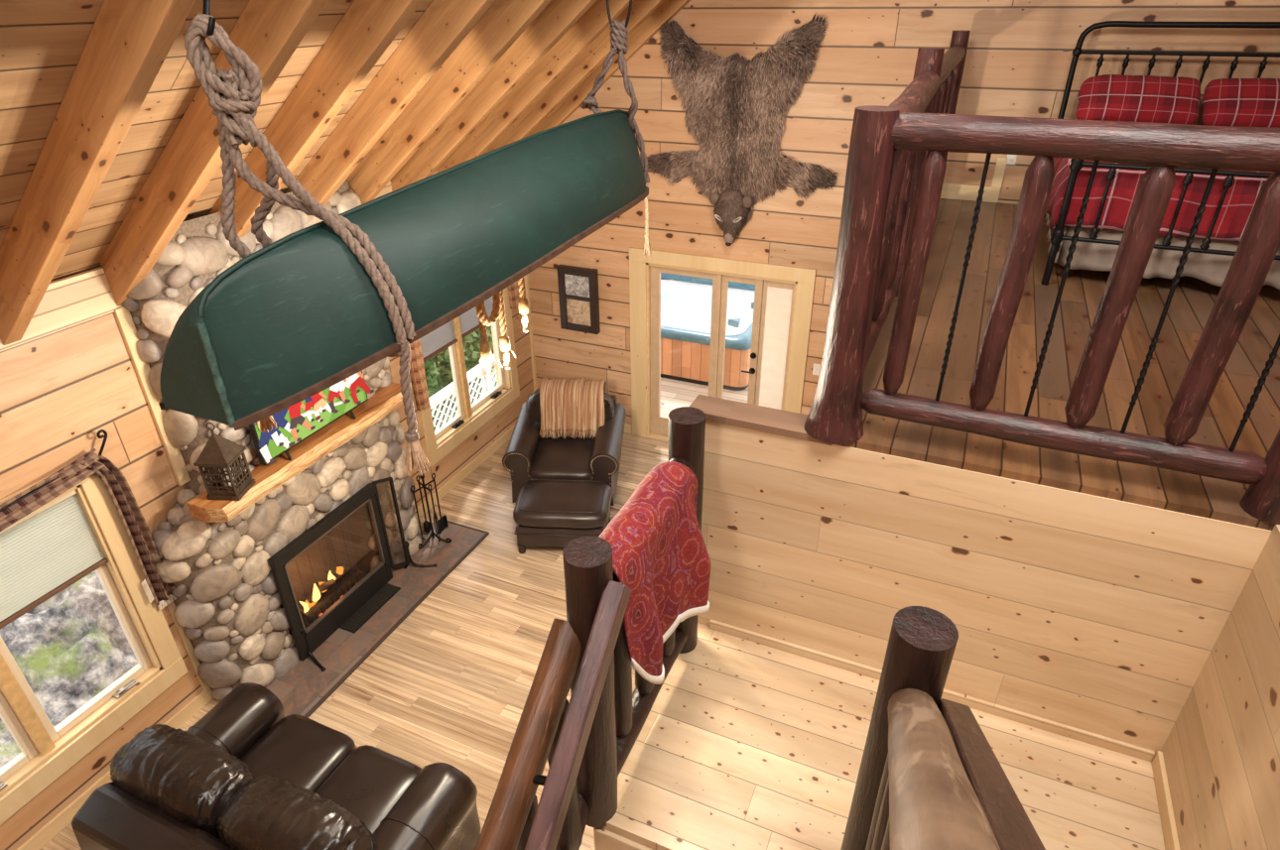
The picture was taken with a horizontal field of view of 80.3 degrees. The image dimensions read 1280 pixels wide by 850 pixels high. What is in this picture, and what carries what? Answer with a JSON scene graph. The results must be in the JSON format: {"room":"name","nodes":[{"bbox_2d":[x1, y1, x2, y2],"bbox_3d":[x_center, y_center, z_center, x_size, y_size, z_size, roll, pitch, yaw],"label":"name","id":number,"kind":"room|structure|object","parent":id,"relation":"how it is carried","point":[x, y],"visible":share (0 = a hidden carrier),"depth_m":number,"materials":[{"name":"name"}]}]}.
{"room":"log cabin interior","nodes":[
{"label":"log cabin interior","id":0,"kind":"room"},
{"bbox_2d":[0,0,496,281],"bbox_3d":[-0.824,-2.083,2.464,5.150,4.154,8.550,12,32,21],"label":"ceiling","id":1,"kind":"structure","parent":0,"point":[43,43],"depth_m":3.09,"materials":[{"name":"brown wood"}]},
{"bbox_2d":[0,0,195,345],"bbox_3d":[-0.966,-1.715,1.942,4.800,4.073,0.085,12,32,21],"label":"rafter","id":2,"kind":"object","parent":1,"relation":"attached to","point":[128,43],"visible":1,"depth_m":2.84,"materials":[{"name":"brown wood"}]},
{"bbox_2d":[202,0,215,37],"bbox_3d":[-1.287,-1.290,2.257,0.051,0.239,0.206,-7,30,-11],"label":"ceiling hook","id":3,"kind":"object","parent":2,"relation":"attached to","point":[205,7],"visible":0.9,"depth_m":2.23,"materials":[{"name":"black metal"}]},
{"bbox_2d":[184,12,430,476],"bbox_3d":[-1.170,-0.540,2.659,0.688,1.594,0.268,9,31,16],"label":"rope","id":4,"kind":"object","parent":3,"relation":"hanging from","point":[234,94],"visible":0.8,"depth_m":2.47,"materials":[{"name":"beige fabric"}]},
{"bbox_2d":[99,0,327,306],"bbox_3d":[-0.729,-1.983,2.410,4.800,4.073,0.085,12,32,21],"label":"rafter","id":5,"kind":"object","parent":1,"relation":"attached to","point":[269,32],"visible":0.8,"depth_m":3.48,"materials":[{"name":"brown wood"}]},
{"bbox_2d":[207,0,423,238],"bbox_3d":[-0.493,-2.252,2.877,4.800,4.073,0.085,12,32,21],"label":"rafter","id":6,"kind":"object","parent":1,"relation":"attached to","point":[366,30],"visible":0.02,"depth_m":3.70,"materials":[{"name":"brown wood"}]},
{"bbox_2d":[285,0,495,217],"bbox_3d":[-0.256,-2.521,3.345,4.800,4.073,0.085,12,32,21],"label":"rafter","id":7,"kind":"object","parent":1,"relation":"attached to","point":[445,24],"visible":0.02,"depth_m":4.25,"materials":[{"name":"brown wood"}]},
{"bbox_2d":[158,109,648,430],"bbox_3d":[-0.668,-1.044,3.668,0.794,0.594,3.466,12,32,21],"label":"canoe","id":8,"kind":"object","parent":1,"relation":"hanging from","point":[299,316],"visible":0.93,"depth_m":2.75,"materials":[{"name":"green paint"}]},
{"bbox_2d":[475,291,501,370],"bbox_3d":[-0.756,-0.690,3.594,0.104,1.011,0.182,12,32,21],"label":"pendant light","id":9,"kind":"object","parent":8,"relation":"hanging from","point":[485,350],"visible":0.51,"depth_m":3.69,"materials":[{"name":"wicker"}]},
{"bbox_2d":[479,342,491,359],"bbox_3d":[-0.765,-0.371,3.758,0.052,0.080,0.051,12,32,21],"label":"socket","id":10,"kind":"object","parent":9,"relation":"attached to","point":[485,350],"depth_m":3.74,"materials":[{"name":"wicker"}]},
{"bbox_2d":[498,290,510,363],"bbox_3d":[-0.700,-0.747,3.723,0.094,1.041,0.093,12,32,21],"label":"pendant light","id":11,"kind":"object","parent":8,"relation":"hanging from","point":[504,340],"visible":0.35,"depth_m":3.87,"materials":[{"name":"wicker"}]},
{"bbox_2d":[499,335,510,351],"bbox_3d":[-0.697,-0.422,3.908,0.052,0.080,0.051,12,32,21],"label":"socket","id":12,"kind":"object","parent":11,"relation":"attached to","point":[504,340],"depth_m":3.89,"materials":[{"name":"wicker"}]},
{"bbox_2d":[517,276,528,325],"bbox_3d":[-0.618,-0.897,3.853,0.094,0.911,0.093,12,32,21],"label":"pendant light","id":13,"kind":"object","parent":8,"relation":"hanging from","point":[523,302],"visible":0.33,"depth_m":3.98,"materials":[{"name":"wicker"}]},
{"bbox_2d":[517,298,528,314],"bbox_3d":[-0.615,-0.629,4.006,0.052,0.080,0.051,12,32,21],"label":"socket","id":14,"kind":"object","parent":13,"relation":"attached to","point":[523,303],"depth_m":3.99,"materials":[{"name":"wicker"}]},
{"bbox_2d":[346,0,551,204],"bbox_3d":[-0.019,-2.789,3.813,4.800,4.073,0.085,12,32,21],"label":"rafter","id":15,"kind":"object","parent":1,"relation":"attached to","point":[504,22],"visible":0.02,"depth_m":4.77,"materials":[{"name":"brown wood"}]},
{"bbox_2d":[389,0,596,191],"bbox_3d":[0.218,-3.058,4.280,4.800,4.073,0.085,12,32,21],"label":"rafter","id":16,"kind":"object","parent":1,"relation":"attached to","point":[559,16],"visible":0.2,"depth_m":5.26,"materials":[{"name":"brown wood"}]},
{"bbox_2d":[436,0,634,172],"bbox_3d":[0.455,-3.327,4.748,4.800,4.073,0.085,12,32,21],"label":"rafter","id":17,"kind":"object","parent":1,"relation":"attached to","point":[594,21],"visible":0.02,"depth_m":5.73,"materials":[{"name":"brown wood"}]},
{"bbox_2d":[482,0,664,154],"bbox_3d":[0.691,-3.595,5.215,4.800,4.073,0.085,12,32,21],"label":"rafter","id":18,"kind":"object","parent":1,"relation":"attached to","point":[598,50],"visible":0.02,"depth_m":6.23,"materials":[{"name":"brown wood"}]},
{"bbox_2d":[526,0,690,136],"bbox_3d":[0.924,-3.859,5.675,4.800,4.073,0.085,12,32,21],"label":"rafter","id":19,"kind":"object","parent":1,"relation":"attached to","point":[668,9],"visible":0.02,"depth_m":6.61,"materials":[{"name":"brown wood"}]},
{"bbox_2d":[606,0,612,23],"bbox_3d":[-0.168,-2.617,4.384,0.040,0.629,0.113,-27,39,-38],"label":"ceiling hook","id":20,"kind":"object","parent":1,"relation":"attached to","point":[607,4],"visible":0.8,"depth_m":4.49,"materials":[{"name":"black metal"}]},
{"bbox_2d":[581,18,651,257],"bbox_3d":[-0.131,-1.771,4.885,0.453,1.490,0.214,-6,30,-10],"label":"sling","id":21,"kind":"object","parent":20,"relation":"hanging from","point":[618,33],"visible":0.88,"depth_m":4.67,"materials":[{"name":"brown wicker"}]},
{"bbox_2d":[624,0,632,28],"bbox_3d":[-0.085,-2.634,4.332,0.113,0.708,0.040,1,30,2],"label":"ceiling hook","id":22,"kind":"object","parent":1,"relation":"attached to","point":[630,1],"visible":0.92,"depth_m":4.44,"materials":[{"name":"black metal"}]},
{"bbox_2d":[0,277,534,849],"bbox_3d":[-2.960,0.430,4.958,0.160,3.000,8.600,12,32,21],"label":"wall","id":23,"kind":"structure","parent":0,"point":[59,389],"depth_m":4.33,"materials":[{"name":"brown wood"}]},
{"bbox_2d":[0,429,107,511],"bbox_3d":[-3.432,0.581,3.494,0.069,0.231,2.058,12,32,21],"label":"curtain rod","id":24,"kind":"object","parent":23,"relation":"attached to","point":[104,437],"visible":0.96,"depth_m":4.05,"materials":[{"name":"black metal"}]},
{"bbox_2d":[0,448,176,610],"bbox_3d":[-3.380,1.045,3.826,0.092,1.201,2.004,12,32,21],"label":"curtain","id":25,"kind":"object","parent":24,"relation":"hanging from","point":[113,479],"visible":0.93,"depth_m":4.34,"materials":[{"name":"beige fabric"}]},
{"bbox_2d":[0,473,187,825],"bbox_3d":[-3.493,1.303,4.010,0.188,1.720,1.780,12,32,21],"label":"window","id":26,"kind":"structure","parent":23,"relation":"in","point":[22,713],"depth_m":4.50,"materials":[{"name":"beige wood"}]},
{"bbox_2d":[0,490,108,629],"bbox_3d":[-3.467,0.917,3.776,0.043,0.532,1.488,12,32,21],"label":"cellular shade","id":27,"kind":"object","parent":26,"relation":"attached to","point":[54,547],"visible":0.92,"depth_m":4.17,"materials":[{"name":"beige fabric"}]},
{"bbox_2d":[16,686,213,849],"bbox_3d":[-3.695,2.645,4.002,0.020,0.110,3.370,12,32,21],"label":"baseboard","id":28,"kind":"structure","parent":23,"relation":"attached to","point":[64,818],"depth_m":4.58,"materials":[{"name":"beige wood"}]},
{"bbox_2d":[113,306,190,486],"bbox_3d":[-2.901,-0.145,4.532,0.028,1.180,0.075,12,32,21],"label":"trim","id":29,"kind":"structure","parent":23,"relation":"attached to","point":[123,317],"depth_m":4.47,"materials":[{"name":"beige wood"}]},
{"bbox_2d":[165,595,210,691],"bbox_3d":[-3.032,1.315,4.993,0.022,1.230,0.040,12,32,21],"label":"trim","id":30,"kind":"structure","parent":23,"relation":"attached to","point":[187,643],"depth_m":5.07,"materials":[{"name":"beige wood"}]},
{"bbox_2d":[0,170,437,352],"bbox_3d":[-2.823,-0.869,4.388,0.035,0.240,7.890,12,32,21],"label":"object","id":31,"kind":"structure","parent":23,"relation":"attached to","point":[80,298],"depth_m":4.00,"materials":[{"name":"brown wood"}]},
{"bbox_2d":[414,423,515,517],"bbox_3d":[-1.686,0.367,7.967,0.020,0.110,2.420,12,32,21],"label":"baseboard","id":32,"kind":"structure","parent":23,"relation":"attached to","point":[465,471],"depth_m":7.77,"materials":[{"name":"beige wood"}]},
{"bbox_2d":[419,287,519,466],"bbox_3d":[-1.747,-0.718,7.438,0.188,1.690,1.590,12,32,21],"label":"window","id":33,"kind":"structure","parent":23,"relation":"in","point":[507,386],"depth_m":7.65,"materials":[{"name":"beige wood"}]},
{"bbox_2d":[420,295,499,362],"bbox_3d":[-1.721,-1.086,7.213,0.043,0.542,1.298,12,32,21],"label":"cellular shade","id":34,"kind":"object","parent":33,"relation":"attached to","point":[443,337],"visible":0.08,"depth_m":7.13,"materials":[{"name":"grey fabric"}]},
{"bbox_2d":[523,274,537,390],"bbox_3d":[-1.214,-1.411,8.212,0.030,2.750,0.030,12,32,21],"label":"trim","id":35,"kind":"structure","parent":23,"relation":"attached to","point":[526,276],"depth_m":8.43,"materials":[{"name":"beige wood"}]},
{"bbox_3d":[-1.667,-1.464,6.969,0.059,0.020,1.900,12,32,21],"label":"curtain rod","id":36,"kind":"object","parent":23,"relation":"attached to","visible":0},
{"bbox_2d":[409,338,429,411],"bbox_3d":[-1.969,-0.624,6.584,0.088,1.105,0.194,12,32,21],"label":"curtain","id":37,"kind":"object","parent":36,"relation":"hanging from","point":[417,367],"visible":0.51,"depth_m":6.69,"materials":[{"name":"beige fabric"}]},
{"bbox_2d":[507,280,518,309],"bbox_3d":[-1.323,-1.531,7.764,0.088,0.703,0.194,12,32,21],"label":"curtain","id":38,"kind":"object","parent":36,"relation":"hanging from","point":[513,293],"visible":0.35,"depth_m":7.87,"materials":[{"name":"beige fabric"}]},
{"bbox_2d":[40,432,668,849],"bbox_3d":[0.559,2.514,4.367,7.500,0.100,8.290,12,32,21],"label":"floor","id":39,"kind":"structure","parent":0,"point":[451,684],"depth_m":5.68,"materials":[{"name":"laminate"}]},
{"bbox_2d":[122,179,423,700],"bbox_3d":[-2.482,0.124,5.384,0.455,3.344,2.214,12,32,21],"label":"stone fireplace","id":40,"kind":"object","parent":39,"relation":"on","point":[229,607],"visible":0.4,"depth_m":5.07,"materials":[{"name":"beige stone"}]},
{"bbox_2d":[186,383,403,522],"bbox_3d":[-2.254,0.139,5.290,0.285,0.115,1.800,12,32,21],"label":"mantel shelf","id":41,"kind":"object","parent":40,"relation":"attached to","point":[268,477],"visible":0.85,"depth_m":5.09,"materials":[{"name":"orange wood"}]},
{"bbox_2d":[193,422,255,501],"bbox_3d":[-2.532,0.198,4.582,0.214,0.488,0.214,1,30,3],"label":"lantern","id":42,"kind":"object","parent":41,"relation":"on","point":[219,452],"visible":1,"depth_m":4.57,"materials":[{"name":"brown metal"}]},
{"bbox_2d":[221,472,236,490],"bbox_3d":[-2.530,0.336,4.661,0.062,0.110,0.060,12,32,21],"label":"candle","id":43,"kind":"object","parent":42,"relation":"on","point":[227,477],"depth_m":4.65,"materials":[{"name":"beige wax"}]},
{"bbox_2d":[248,370,374,464],"bbox_3d":[-2.228,-0.203,5.166,0.156,0.599,1.040,12,32,21],"label":"television","id":44,"kind":"object","parent":41,"relation":"on","point":[301,421],"visible":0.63,"depth_m":5.13,"materials":[{"name":"glass"}]},
{"bbox_2d":[298,565,361,626],"bbox_3d":[-2.479,1.329,6.014,0.206,0.355,0.583,12,32,21],"label":"log","id":45,"kind":"object","parent":40,"relation":"in","point":[318,598],"visible":0.89,"depth_m":5.92,"materials":[{"name":"brown wood"}]},
{"bbox_2d":[71,682,480,849],"bbox_3d":[-1.925,2.127,4.074,1.792,0.906,1.174,12,32,21],"label":"loveseat","id":46,"kind":"object","parent":39,"relation":"on","point":[247,775],"visible":1,"depth_m":3.90,"materials":[{"name":"brown leather"}]},
{"bbox_2d":[109,724,255,838],"bbox_3d":[-2.415,1.881,4.018,0.824,0.408,0.385,12,32,21],"label":"cushion","id":47,"kind":"object","parent":46,"relation":"on","point":[186,780],"depth_m":3.87,"materials":[{"name":"brown leather"}]},
{"bbox_2d":[215,774,375,849],"bbox_3d":[-1.702,2.030,3.740,0.830,0.412,0.384,12,32,21],"label":"cushion","id":48,"kind":"object","parent":46,"relation":"on","point":[264,813],"depth_m":3.64,"materials":[{"name":"brown leather"}]},
{"bbox_2d":[239,714,356,792],"bbox_3d":[-2.066,2.027,4.390,0.572,0.210,0.692,12,32,21],"label":"seat cushion","id":49,"kind":"object","parent":46,"relation":"on","point":[305,752],"depth_m":4.43,"materials":[{"name":"brown leather"}]},
{"bbox_2d":[315,745,422,833],"bbox_3d":[-1.566,2.132,4.198,0.532,0.210,0.692,12,32,21],"label":"seat cushion","id":50,"kind":"object","parent":46,"relation":"on","point":[367,781],"depth_m":4.24,"materials":[{"name":"brown leather"}]},
{"bbox_2d":[264,519,489,718],"bbox_3d":[-2.120,1.478,6.111,0.565,0.022,2.370,12,32,21],"label":"hearth","id":51,"kind":"object","parent":39,"relation":"on","point":[305,688],"visible":0.55,"depth_m":5.88,"materials":[{"name":"stone"}]},
{"bbox_2d":[267,477,437,671],"bbox_3d":[-2.155,1.066,5.861,0.277,0.983,1.313,13,32,22],"label":"fire screen","id":52,"kind":"object","parent":51,"relation":"on","point":[308,640],"visible":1,"depth_m":5.77,"materials":[{"name":"black metal"}]},
{"bbox_2d":[339,583,400,634],"bbox_3d":[-2.169,1.466,6.110,0.160,0.009,0.560,12,32,21],"label":"floor register","id":53,"kind":"object","parent":51,"relation":"on","point":[364,613],"visible":1,"depth_m":6.09,"materials":[{"name":"black metal"}]},
{"bbox_2d":[410,473,451,548],"bbox_3d":[-1.825,0.731,6.663,0.277,0.727,0.314,5,30,10],"label":"fireplace tool set","id":54,"kind":"object","parent":51,"relation":"on","point":[442,523],"visible":0.99,"depth_m":6.69,"materials":[{"name":"black metal"}]},
{"bbox_2d":[512,479,612,553],"bbox_3d":[-0.679,0.819,6.790,0.833,0.470,0.593,1,30,3],"label":"ottoman","id":55,"kind":"object","parent":39,"relation":"on","point":[547,512],"visible":0.94,"depth_m":6.57,"materials":[{"name":"brown leather"}]},
{"bbox_2d":[512,480,612,528],"bbox_3d":[-0.680,0.698,6.721,0.833,0.191,0.593,1,30,3],"label":"cushion","id":56,"kind":"object","parent":55,"relation":"on","point":[540,504],"depth_m":6.56,"materials":[{"name":"brown leather"}]},
{"bbox_2d":[502,388,626,506],"bbox_3d":[-0.709,0.186,7.412,1.082,0.956,0.996,1,30,3],"label":"armchair","id":57,"kind":"object","parent":39,"relation":"on","point":[528,455],"visible":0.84,"depth_m":7.16,"materials":[{"name":"brown leather"}]},
{"bbox_2d":[528,438,594,482],"bbox_3d":[-0.717,0.341,7.327,0.654,0.221,0.693,1,30,3],"label":"seat cushion","id":58,"kind":"object","parent":57,"relation":"on","point":[557,459],"depth_m":7.14,"materials":[{"name":"brown leather"}]},
{"bbox_2d":[525,388,614,440],"bbox_3d":[-0.693,-0.100,7.546,0.897,0.593,0.358,1,30,3],"label":"cushion","id":59,"kind":"object","parent":57,"relation":"on","point":[533,405],"depth_m":7.43,"materials":[{"name":"fabric"}]},
{"bbox_2d":[539,378,609,439],"bbox_3d":[-0.652,-0.197,7.514,0.651,0.480,0.562,1,30,3],"label":"throw blanket","id":60,"kind":"object","parent":57,"relation":"on","point":[573,405],"visible":0.98,"depth_m":7.35,"materials":[{"name":"beige fabric"}]},
{"bbox_2d":[601,623,1165,849],"bbox_3d":[0.898,1.381,2.864,1.930,0.050,1.070,12,32,21],"label":"floor","id":61,"kind":"structure","parent":0,"point":[745,744],"depth_m":2.92,"materials":[{"name":"brown wood"}]},
{"bbox_2d":[593,827,652,849],"bbox_3d":[0.347,2.111,1.774,1.890,2.510,1.770,12,32,21],"label":"staircase","id":62,"kind":"structure","parent":61,"relation":"on","point":[604,839],"depth_m":2.75,"materials":[{"name":"brown wood"}]},
{"bbox_2d":[473,580,631,849],"bbox_3d":[-0.351,1.469,2.250,0.238,1.786,1.216,11,32,19],"label":"stair railing","id":63,"kind":"object","parent":62,"relation":"on","point":[554,729],"visible":0.97,"depth_m":2.16,"materials":[{"name":"brown wood"}]},
{"bbox_2d":[562,406,705,828],"bbox_3d":[0.018,0.694,2.852,0.162,1.214,1.025,12,32,21],"label":"landing railing","id":64,"kind":"object","parent":61,"relation":"on","point":[619,720],"visible":0.43,"depth_m":2.66,"materials":[{"name":"brown wood"}]},
{"bbox_2d":[598,461,710,684],"bbox_3d":[0.043,0.576,2.811,0.318,0.759,0.753,12,32,21],"label":"blanket","id":65,"kind":"object","parent":64,"relation":"on","point":[656,541],"visible":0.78,"depth_m":2.67,"materials":[{"name":"red fabric"}]},
{"bbox_2d":[840,606,1045,849],"bbox_3d":[0.537,0.981,1.525,0.241,1.979,1.301,10,31,18],"label":"stair railing","id":66,"kind":"object","parent":61,"relation":"on","point":[929,778],"visible":1,"depth_m":1.42,"materials":[{"name":"brown wood"}]},
{"bbox_2d":[527,0,1279,425],"bbox_3d":[2.152,-2.492,6.006,7.660,6.950,0.160,12,32,21],"label":"wall","id":67,"kind":"structure","parent":0,"point":[1019,54],"depth_m":6.06,"materials":[{"name":"brown wood"}]},
{"bbox_2d":[557,264,600,334],"bbox_3d":[-0.640,-1.313,7.948,0.435,0.690,0.073,12,32,21],"label":"picture frame","id":68,"kind":"object","parent":67,"relation":"attached to","point":[577,286],"visible":1,"depth_m":7.92,"materials":[{"name":"brown wood"}]},
{"bbox_2d":[564,273,589,297],"bbox_3d":[-0.638,-1.454,7.877,0.285,0.225,0.051,12,32,21],"label":"print","id":69,"kind":"object","parent":68,"relation":"attached to","point":[576,285],"depth_m":7.86},
{"bbox_2d":[566,298,590,326],"bbox_3d":[-0.635,-1.202,8.021,0.285,0.275,0.051,12,32,21],"label":"print","id":70,"kind":"object","parent":68,"relation":"attached to","point":[577,310],"depth_m":8.00},
{"bbox_2d":[624,423,632,434],"bbox_3d":[-0.655,-0.066,8.708,1.220,0.110,0.020,12,32,21],"label":"baseboard","id":71,"kind":"structure","parent":67,"relation":"attached to","point":[627,428],"depth_m":8.50,"materials":[{"name":"beige wood"}]},
{"bbox_2d":[629,247,816,442],"bbox_3d":[0.783,-0.687,7.731,1.845,2.130,0.208,12,32,21],"label":"door","id":72,"kind":"structure","parent":67,"relation":"in","point":[645,272],"depth_m":7.49,"materials":[{"name":"beige paint"}]},
{"bbox_2d":[646,13,838,246],"bbox_3d":[0.817,-2.452,6.468,1.784,1.856,0.218,12,32,21],"label":"bear pelt","id":73,"kind":"object","parent":67,"relation":"attached to","point":[735,107],"visible":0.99,"depth_m":6.43},
{"bbox_2d":[812,363,820,376],"bbox_3d":[1.712,-0.525,7.248,0.120,0.120,0.016,12,32,21],"label":"light switch","id":74,"kind":"object","parent":67,"relation":"attached to","point":[816,370],"visible":0.5,"depth_m":7.25,"materials":[{"name":"white plastic"}]},
{"bbox_2d":[939,182,1000,203],"bbox_3d":[2.607,-1.849,6.031,0.460,0.120,0.020,12,32,21],"label":"baseboard","id":75,"kind":"structure","parent":67,"relation":"attached to","point":[949,191],"depth_m":6.02,"materials":[{"name":"beige wood"}]},
{"bbox_2d":[991,156,1007,187],"bbox_3d":[2.784,-1.960,5.878,0.070,0.220,0.020,12,32,21],"label":"trim","id":76,"kind":"structure","parent":67,"relation":"attached to","point":[1001,162],"depth_m":5.87,"materials":[{"name":"beige wood"}]},
{"bbox_2d":[1006,154,1017,164],"bbox_3d":[2.844,-2.054,5.799,0.070,0.120,0.012,12,32,21],"label":"wall outlet","id":77,"kind":"object","parent":67,"relation":"attached to","point":[1011,159],"visible":0.55,"depth_m":5.81,"materials":[{"name":"white plastic"}]},
{"bbox_2d":[697,420,1272,760],"bbox_3d":[1.190,1.355,3.450,2.060,2.810,0.120,12,32,21],"label":"wall","id":78,"kind":"structure","parent":0,"point":[1102,616],"depth_m":2.90,"materials":[{"name":"brown wood"}]},
{"bbox_2d":[689,394,832,445],"bbox_3d":[0.485,-0.025,3.017,0.585,0.030,0.147,12,32,21],"label":"trim","id":79,"kind":"structure","parent":78,"relation":"on","point":[716,410],"depth_m":3.00,"materials":[{"name":"brown wood"}]},
{"bbox_2d":[709,619,1154,762],"bbox_3d":[1.152,1.106,3.241,1.802,0.050,0.016,12,32,21],"label":"baseboard","id":80,"kind":"structure","parent":78,"relation":"attached to","point":[1111,744],"depth_m":3.14,"materials":[{"name":"brown wood"}]},
{"bbox_2d":[839,198,1279,530],"bbox_3d":[3.151,-0.556,3.901,3.600,0.030,4.145,12,32,21],"label":"floor","id":81,"kind":"structure","parent":0,"point":[1144,484],"depth_m":3.34,"materials":[{"name":"brown wood"}]},
{"bbox_2d":[863,30,970,373],"bbox_3d":[1.542,-1.425,4.193,0.147,1.222,3.839,12,32,20],"label":"log railing","id":82,"kind":"object","parent":81,"relation":"on","point":[934,87],"visible":0.51,"depth_m":3.54,"materials":[{"name":"brown wood"}]},
{"bbox_2d":[804,105,1279,524],"bbox_3d":[1.352,-0.352,2.388,1.566,1.148,0.220,12,32,21],"label":"log railing","id":83,"kind":"object","parent":81,"relation":"on","point":[834,416],"visible":1,"depth_m":2.36,"materials":[{"name":"brown wood"}]},
{"bbox_2d":[1040,20,1279,289],"bbox_3d":[3.373,-1.625,4.459,1.617,1.272,1.899,12,32,21],"label":"bed","id":84,"kind":"object","parent":81,"relation":"on","point":[1208,259],"visible":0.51,"depth_m":4.14,"materials":[{"name":"black metal"}]},
{"bbox_2d":[1045,156,1279,245],"bbox_3d":[3.362,-1.465,4.520,1.642,0.371,1.707,12,32,21],"label":"quilt","id":85,"kind":"object","parent":84,"relation":"on","point":[1238,201],"visible":0.25,"depth_m":3.98,"materials":[{"name":"red fabric"}]},
{"bbox_2d":[1075,74,1200,122],"bbox_3d":[3.285,-2.147,5.013,0.705,0.293,0.321,12,32,21],"label":"pillow","id":86,"kind":"object","parent":85,"relation":"on","point":[1103,96],"visible":0.88,"depth_m":4.93,"materials":[{"name":"red fabric"}]},
{"bbox_2d":[1201,77,1279,126],"bbox_3d":[3.940,-2.009,4.759,0.698,0.294,0.316,12,32,21],"label":"pillow","id":87,"kind":"object","parent":85,"relation":"on","point":[1253,101],"visible":0.79,"depth_m":4.74,"materials":[{"name":"red fabric"}]},
{"bbox_2d":[1160,524,1279,849],"bbox_3d":[1.356,1.731,1.341,0.120,1.440,3.440,12,32,21],"label":"wall","id":88,"kind":"structure","parent":0,"point":[1221,751],"depth_m":2.37,"materials":[{"name":"brown wood"}]},
{"bbox_2d":[1152,751,1180,849],"bbox_3d":[1.745,1.542,2.440,0.018,0.075,1.172,12,32,21],"label":"baseboard","id":89,"kind":"structure","parent":88,"relation":"attached to","point":[1169,828],"depth_m":2.72,"materials":[{"name":"beige wood"}]},
{"label":"outside","id":90,"kind":"structure","parent":0,"visible":0},
{"bbox_2d":[660,377,748,416],"bbox_3d":[2.808,-0.859,10.271,7.450,0.080,5.650,12,32,21],"label":"deck","id":91,"kind":"object","parent":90,"point":[675,394],"depth_m":9.39,"materials":[{"name":"beige wood"}]},
{"bbox_2d":[660,272,755,390],"bbox_3d":[0.715,-1.447,10.332,2.210,0.920,2.060,12,32,21],"label":"hot tub","id":92,"kind":"object","parent":91,"relation":"on","point":[686,301],"visible":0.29,"depth_m":9.72,"materials":[{"name":"brown wood"}]},
{"bbox_2d":[660,272,755,290],"bbox_3d":[1.068,-2.146,10.866,1.950,0.240,0.270,12,32,21],"label":"tub rim","id":93,"kind":"object","parent":92,"relation":"attached to","point":[665,277],"depth_m":10.89,"materials":[{"name":"plastic"}]},
{"bbox_2d":[759,286,792,409],"bbox_3d":[1.819,-1.299,8.334,1.060,2.620,0.080,12,32,21],"label":"wall","id":94,"kind":"structure","parent":91,"relation":"on","point":[779,301],"depth_m":8.65,"materials":[{"name":"white paint"}]},
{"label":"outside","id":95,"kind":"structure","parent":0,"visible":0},
{"bbox_2d":[432,362,497,430],"bbox_3d":[-3.647,-3.570,17.556,11.540,0.100,19.800,12,32,21],"label":"ground","id":96,"kind":"structure","parent":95,"point":[438,362],"depth_m":11.63,"materials":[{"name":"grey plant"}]},
{"bbox_2d":[423,357,443,423],"bbox_3d":[-3.469,-0.504,10.279,1.614,2.078,1.581,12,32,21],"label":"shrub","id":97,"kind":"object","parent":96,"relation":"on","point":[434,384],"visible":0.06,"depth_m":10.20,"materials":[{"name":"green plant"}]},
{"bbox_2d":[432,325,493,404],"bbox_3d":[-3.020,-1.211,11.615,1.592,1.958,1.527,12,32,21],"label":"shrub","id":98,"kind":"object","parent":96,"relation":"on","point":[470,342],"visible":0.13,"depth_m":11.24,"materials":[{"name":"green plant"}]},
{"bbox_2d":[464,325,494,354],"bbox_3d":[-2.794,-2.126,13.051,1.688,2.097,1.668,12,32,21],"label":"shrub","id":99,"kind":"object","parent":96,"relation":"on","point":[489,326],"visible":0.02,"depth_m":12.82,"materials":[{"name":"green plant"}]},
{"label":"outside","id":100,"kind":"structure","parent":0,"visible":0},
{"bbox_2d":[0,570,138,768],"bbox_3d":[-6.949,0.908,4.419,5.500,4.060,7.600,12,32,21],"label":"rocky bank","id":101,"kind":"object","parent":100,"point":[73,645],"visible":0.06,"depth_m":5.69,"materials":[{"name":"grey stone"}]},
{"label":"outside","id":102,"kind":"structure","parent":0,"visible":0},
{"bbox_3d":[-1.464,0.066,10.220,0.960,0.100,6.390,12,32,21],"label":"deck","id":103,"kind":"object","parent":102,"visible":0},
{"bbox_2d":[429,354,497,431],"bbox_3d":[-2.244,-0.050,9.295,0.120,1.030,4.300,12,32,21],"label":"deck railing","id":104,"kind":"object","parent":103,"relation":"on","point":[486,377],"visible":0.12,"depth_m":9.34,"materials":[{"name":"white paint"}]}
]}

